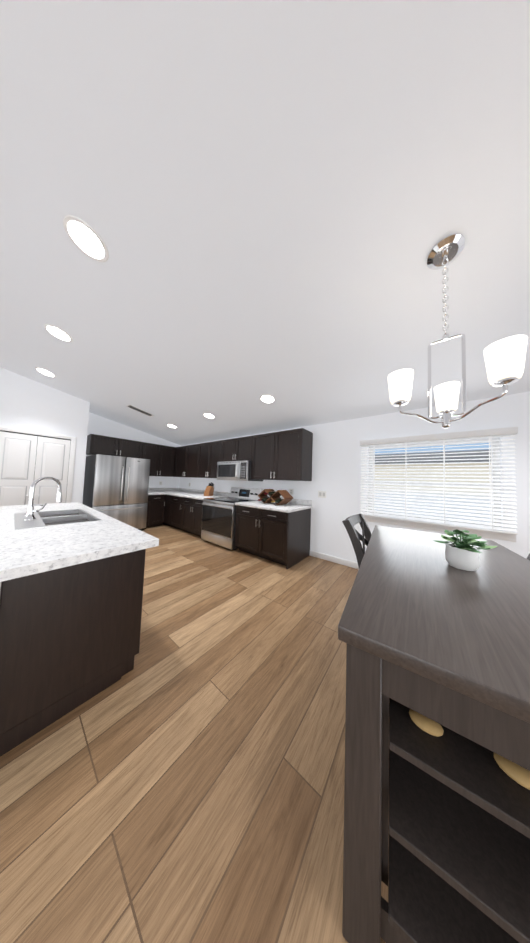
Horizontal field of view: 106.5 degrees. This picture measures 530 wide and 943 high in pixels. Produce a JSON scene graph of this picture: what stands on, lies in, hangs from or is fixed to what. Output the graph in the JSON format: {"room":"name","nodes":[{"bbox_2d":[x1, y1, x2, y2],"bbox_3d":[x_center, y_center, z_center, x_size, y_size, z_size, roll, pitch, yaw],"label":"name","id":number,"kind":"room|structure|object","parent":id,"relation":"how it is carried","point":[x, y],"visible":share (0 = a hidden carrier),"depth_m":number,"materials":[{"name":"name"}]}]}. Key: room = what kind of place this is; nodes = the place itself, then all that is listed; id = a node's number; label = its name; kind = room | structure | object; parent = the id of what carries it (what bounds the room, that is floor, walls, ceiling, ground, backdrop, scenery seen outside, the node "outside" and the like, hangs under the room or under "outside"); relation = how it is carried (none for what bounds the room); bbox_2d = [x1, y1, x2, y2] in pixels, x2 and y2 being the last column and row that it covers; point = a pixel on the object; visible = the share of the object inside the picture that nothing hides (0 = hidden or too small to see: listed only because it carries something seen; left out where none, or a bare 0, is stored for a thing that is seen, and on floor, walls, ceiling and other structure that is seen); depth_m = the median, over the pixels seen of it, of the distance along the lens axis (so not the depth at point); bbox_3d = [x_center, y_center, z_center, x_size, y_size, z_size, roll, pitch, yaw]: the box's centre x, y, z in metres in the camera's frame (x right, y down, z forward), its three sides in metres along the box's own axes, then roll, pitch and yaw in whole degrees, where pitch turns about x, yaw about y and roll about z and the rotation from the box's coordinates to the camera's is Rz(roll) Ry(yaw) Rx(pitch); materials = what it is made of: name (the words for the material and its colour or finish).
{"room":"dining room and kitchen","nodes":[
{"label":"dining room and kitchen","id":0,"kind":"room"},
{"bbox_2d":[0,367,79,502],"bbox_3d":[-5.524,-0.700,2.133,0.156,3.904,5.100,0,-3,38],"label":"wall","id":1,"kind":"structure","parent":0,"point":[26,403],"depth_m":3.65,"materials":[{"name":"white paint"}]},
{"bbox_2d":[0,426,76,505],"bbox_3d":[-4.225,0.317,3.609,0.061,2.105,1.040,0,-3,38],"label":"bifold pantry door","id":2,"kind":"structure","parent":1,"relation":"in","point":[28,458],"depth_m":3.63,"materials":[{"name":"white wood"}]},
{"bbox_2d":[72,399,89,503],"bbox_3d":[-4.174,-0.073,4.372,0.793,2.958,0.156,0,-3,38],"label":"wall","id":3,"kind":"structure","parent":0,"point":[79,470],"depth_m":4.15,"materials":[{"name":"white paint"}]},
{"bbox_2d":[82,412,180,503],"bbox_3d":[-3.764,-0.011,5.665,0.156,2.986,2.700,0,-3,38],"label":"wall","id":4,"kind":"structure","parent":0,"point":[99,425],"depth_m":5.52,"materials":[{"name":"white paint"}]},
{"bbox_2d":[86,434,141,458],"bbox_3d":[-3.836,-0.609,5.093,0.431,0.460,1.079,0,-3,38],"label":"upper cabinet","id":5,"kind":"object","parent":4,"relation":"attached to","point":[102,445],"depth_m":4.87,"materials":[{"name":"brown wood"}]},
{"bbox_2d":[142,442,173,475],"bbox_3d":[-3.212,-0.321,5.861,0.465,0.918,0.930,0,-3,38],"label":"upper cabinet","id":6,"kind":"object","parent":4,"relation":"attached to","point":[161,457],"depth_m":5.73,"materials":[{"name":"brown wood"}]},
{"bbox_2d":[0,524,388,942],"bbox_3d":[-3.996,1.367,2.498,15.600,0.080,8.580,0,-3,38],"label":"floor","id":7,"kind":"structure","parent":0,"point":[183,781],"depth_m":0.89,"materials":[{"name":"brown wood"}]},
{"bbox_2d":[0,504,158,756],"bbox_3d":[-2.064,0.930,1.848,2.648,0.865,0.867,0,-3,38],"label":"kitchen island","id":8,"kind":"object","parent":7,"relation":"on","point":[72,581],"depth_m":1.13,"materials":[{"name":"brown wood"}]},
{"bbox_2d":[36,508,87,519],"bbox_3d":[-2.238,0.557,2.174,0.439,0.190,0.338,0,-3,38],"label":"sink","id":9,"kind":"object","parent":8,"relation":"in","point":[67,511],"depth_m":2.29,"materials":[{"name":"silver metal"}]},
{"bbox_2d":[40,516,99,531],"bbox_3d":[-1.867,0.556,1.884,0.439,0.190,0.338,0,-3,38],"label":"sink","id":10,"kind":"object","parent":8,"relation":"in","point":[46,522],"depth_m":1.92,"materials":[{"name":"silver metal"}]},
{"bbox_2d":[83,454,149,530],"bbox_3d":[-3.611,0.556,4.830,1.080,1.785,1.053,0,-3,38],"label":"refrigerator","id":11,"kind":"object","parent":7,"relation":"on","point":[116,487],"visible":0.94,"depth_m":4.51,"materials":[{"name":"grey metal"}]},
{"bbox_2d":[145,495,160,528],"bbox_3d":[-3.234,1.061,5.546,0.815,0.872,0.468,0,-3,38],"label":"base cabinet","id":12,"kind":"object","parent":7,"relation":"on","point":[154,501],"depth_m":5.27,"materials":[{"name":"brown wood"}]},
{"bbox_2d":[148,488,164,494],"bbox_3d":[-3.216,0.552,5.525,0.870,0.142,0.450,0,-3,38],"label":"countertop","id":13,"kind":"structure","parent":12,"relation":"on","point":[152,491],"depth_m":5.88,"materials":[{"name":"stone"}]},
{"bbox_2d":[165,495,172,525],"bbox_3d":[-2.371,1.098,5.687,0.319,0.872,0.815,0,-3,38],"label":"base cabinet","id":14,"kind":"object","parent":7,"relation":"on","point":[168,498],"depth_m":5.38,"materials":[{"name":"brown wood"}]},
{"bbox_2d":[160,488,229,499],"bbox_3d":[-2.124,0.590,5.501,2.619,0.142,0.862,0,-3,38],"label":"countertop","id":15,"kind":"structure","parent":14,"relation":"on","point":[180,492],"depth_m":5.39,"materials":[{"name":"stone"}]},
{"bbox_2d":[204,482,213,495],"bbox_3d":[-1.432,0.452,5.104,0.143,0.342,0.256,1,-3,18],"label":"knife block","id":16,"kind":"object","parent":15,"relation":"on","point":[209,490],"visible":1,"depth_m":5.06,"materials":[{"name":"brown wood"}]},
{"bbox_2d":[169,496,184,529],"bbox_3d":[-2.032,1.097,5.421,0.680,0.872,0.815,0,-3,38],"label":"base cabinet","id":17,"kind":"object","parent":7,"relation":"on","point":[178,513],"depth_m":5.10,"materials":[{"name":"brown wood"}]},
{"bbox_2d":[181,498,202,536],"bbox_3d":[-1.485,1.096,4.993,0.994,0.872,0.815,0,-3,38],"label":"base cabinet","id":18,"kind":"object","parent":7,"relation":"on","point":[192,523],"depth_m":4.65,"materials":[{"name":"brown wood"}]},
{"bbox_2d":[201,487,262,549],"bbox_3d":[-0.744,0.944,4.331,0.972,1.165,0.956,0,-3,38],"label":"range","id":19,"kind":"object","parent":7,"relation":"on","point":[218,520],"visible":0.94,"depth_m":4.03,"materials":[{"name":"grey"}]},
{"bbox_2d":[235,505,310,568],"bbox_3d":[0.140,1.094,3.720,1.157,0.872,0.815,0,-3,38],"label":"base cabinet","id":20,"kind":"object","parent":7,"relation":"on","point":[282,538],"depth_m":3.35,"materials":[{"name":"brown wood"}]},
{"bbox_2d":[235,496,311,512],"bbox_3d":[0.158,0.586,3.719,1.179,0.142,0.854,0,-3,38],"label":"countertop","id":21,"kind":"structure","parent":20,"relation":"on","point":[293,505],"depth_m":3.57,"materials":[{"name":"stone"}]},
{"bbox_2d":[258,489,292,504],"bbox_3d":[0.146,0.476,3.709,0.688,0.273,0.410,-1,-4,44],"label":"wine rack","id":22,"kind":"object","parent":21,"relation":"on","point":[274,496],"visible":1,"depth_m":3.66,"materials":[{"name":"brown wood"}]},
{"bbox_2d":[342,513,371,566],"bbox_3d":[1.097,0.958,1.761,0.677,1.034,0.563,0,-3,38],"label":"dining chair","id":23,"kind":"object","parent":7,"relation":"on","point":[354,534],"visible":0.08,"depth_m":1.76,"materials":[{"name":"brown wood"}]},
{"bbox_2d":[338,525,529,942],"bbox_3d":[1.091,0.992,1.155,0.897,0.900,1.872,0,-3,32],"label":"dining table","id":24,"kind":"object","parent":7,"relation":"on","point":[426,629],"visible":0.94,"depth_m":0.57,"materials":[{"name":"grey wood"}]},
{"bbox_2d":[433,529,497,570],"bbox_3d":[1.119,0.431,1.117,0.261,0.217,0.255,0,-3,38],"label":"potted plant","id":25,"kind":"object","parent":24,"relation":"on","point":[463,554],"visible":1,"depth_m":1.09,"materials":[{"name":"green plant"}]},
{"bbox_2d":[409,709,529,789],"bbox_3d":[0.685,0.767,0.487,0.538,0.032,0.064,0,-3,32],"label":"decorative piece","id":26,"kind":"object","parent":24,"relation":"on","point":[518,774],"visible":0.65,"depth_m":0.52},
{"bbox_2d":[0,0,529,445],"bbox_3d":[-1.630,-1.863,0.887,9.412,1.560,8.112,0,-3,38],"label":"ceiling","id":27,"kind":"structure","parent":0,"point":[278,200],"depth_m":1.12,"materials":[{"name":"white paint"}]},
{"bbox_2d":[35,367,55,376],"bbox_3d":[-3.649,-1.648,3.296,0.253,0.049,0.247,0,-3,32],"label":"recessed light","id":28,"kind":"object","parent":27,"relation":"in","point":[41,370],"depth_m":3.28,"materials":[{"name":"white"}]},
{"bbox_2d":[44,324,72,341],"bbox_3d":[-2.467,-1.650,2.370,0.253,0.049,0.247,0,-3,32],"label":"recessed light","id":29,"kind":"object","parent":27,"relation":"in","point":[55,331],"depth_m":2.36,"materials":[{"name":"white"}]},
{"bbox_2d":[63,215,108,261],"bbox_3d":[-1.277,-1.656,1.422,0.253,0.049,0.247,0,-3,32],"label":"recessed light","id":30,"kind":"object","parent":27,"relation":"in","point":[86,238],"depth_m":1.41,"materials":[{"name":"white glass"}]},
{"bbox_2d":[126,404,153,416],"bbox_3d":[-2.704,-1.317,4.300,0.195,0.093,0.495,0,-3,38],"label":"ceiling vent","id":31,"kind":"object","parent":27,"relation":"in","point":[139,410],"visible":1,"depth_m":4.28,"materials":[{"name":"white metal"}]},
{"bbox_2d":[203,413,215,418],"bbox_3d":[-1.137,-1.135,4.044,0.253,0.049,0.247,0,-3,32],"label":"recessed light","id":32,"kind":"object","parent":27,"relation":"in","point":[207,415],"depth_m":4.03,"materials":[{"name":"white"}]},
{"bbox_2d":[260,394,275,402],"bbox_3d":[0.041,-1.138,3.113,0.253,0.049,0.247,0,-3,32],"label":"recessed light","id":33,"kind":"object","parent":27,"relation":"in","point":[265,398],"depth_m":3.09,"materials":[{"name":"white"}]},
{"bbox_2d":[388,233,527,427],"bbox_3d":[1.108,-0.805,1.235,0.550,1.108,0.513,0,-3,38],"label":"pendant chandelier","id":34,"kind":"object","parent":27,"relation":"hanging from","point":[504,360],"visible":1,"depth_m":1.17,"materials":[{"name":"white glass"}]},
{"bbox_2d":[179,392,529,561],"bbox_3d":[0.751,0.279,3.923,9.412,2.560,0.156,0,-3,38],"label":"wall","id":35,"kind":"structure","parent":0,"point":[337,457],"depth_m":3.22,"materials":[{"name":"white paint"}]},
{"bbox_2d":[174,444,197,477],"bbox_3d":[-2.121,-0.284,5.838,1.278,0.918,0.432,0,-3,38],"label":"upper cabinet","id":36,"kind":"object","parent":35,"relation":"attached to","point":[186,464],"depth_m":5.64,"materials":[{"name":"brown wood"}]},
{"bbox_2d":[198,440,221,477],"bbox_3d":[-1.300,-0.285,5.195,1.091,0.918,0.432,0,-3,38],"label":"upper cabinet","id":37,"kind":"object","parent":35,"relation":"attached to","point":[208,453],"depth_m":5.01,"materials":[{"name":"brown wood"}]},
{"bbox_2d":[218,436,249,461],"bbox_3d":[-0.531,-0.479,4.607,0.988,0.533,0.432,0,-3,38],"label":"upper cabinet","id":38,"kind":"object","parent":35,"relation":"attached to","point":[235,449],"depth_m":4.43,"materials":[{"name":"brown wood"}]},
{"bbox_2d":[217,460,262,480],"bbox_3d":[-0.600,-0.004,4.517,0.978,0.417,0.597,0,-3,38],"label":"over-the-range microwave","id":39,"kind":"object","parent":38,"relation":"attached to","point":[235,470],"visible":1,"depth_m":4.26,"materials":[{"name":"grey metal"}]},
{"bbox_2d":[246,428,312,479],"bbox_3d":[0.279,-0.288,3.959,1.228,0.918,0.432,0,-3,38],"label":"upper cabinet","id":40,"kind":"object","parent":35,"relation":"attached to","point":[284,455],"depth_m":3.69,"materials":[{"name":"brown wood"}]},
{"bbox_2d":[318,491,325,497],"bbox_3d":[1.035,0.413,3.584,0.153,0.118,0.009,0,-3,38],"label":"outlet","id":41,"kind":"object","parent":35,"relation":"attached to","point":[321,494],"depth_m":3.58,"materials":[{"name":"white plastic"}]},
{"bbox_2d":[310,550,358,568],"bbox_3d":[2.515,1.501,2.339,4.312,0.095,0.018,0,-3,38],"label":"baseboard","id":42,"kind":"structure","parent":35,"relation":"attached to","point":[341,561],"depth_m":3.35,"materials":[{"name":"white wood"}]},
{"bbox_2d":[363,438,515,541],"bbox_3d":[2.212,0.190,2.753,1.586,1.190,0.129,0,-3,38],"label":"window","id":43,"kind":"structure","parent":35,"relation":"in","point":[499,536],"depth_m":2.58,"materials":[{"name":"white plastic"}]},
{"bbox_2d":[360,427,517,534],"bbox_3d":[2.148,0.101,2.671,1.604,1.183,0.105,0,-3,38],"label":"window blinds","id":44,"kind":"object","parent":43,"relation":"attached to","point":[489,433],"visible":0.9,"depth_m":2.53,"materials":[{"name":"white plastic"}]},
{"label":"outside","id":45,"kind":"structure","parent":0,"visible":0},
{"bbox_2d":[373,443,491,522],"bbox_3d":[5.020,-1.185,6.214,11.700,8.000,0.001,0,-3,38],"label":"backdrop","id":46,"kind":"structure","parent":45,"point":[412,449],"depth_m":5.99,"materials":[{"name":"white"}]}
]}

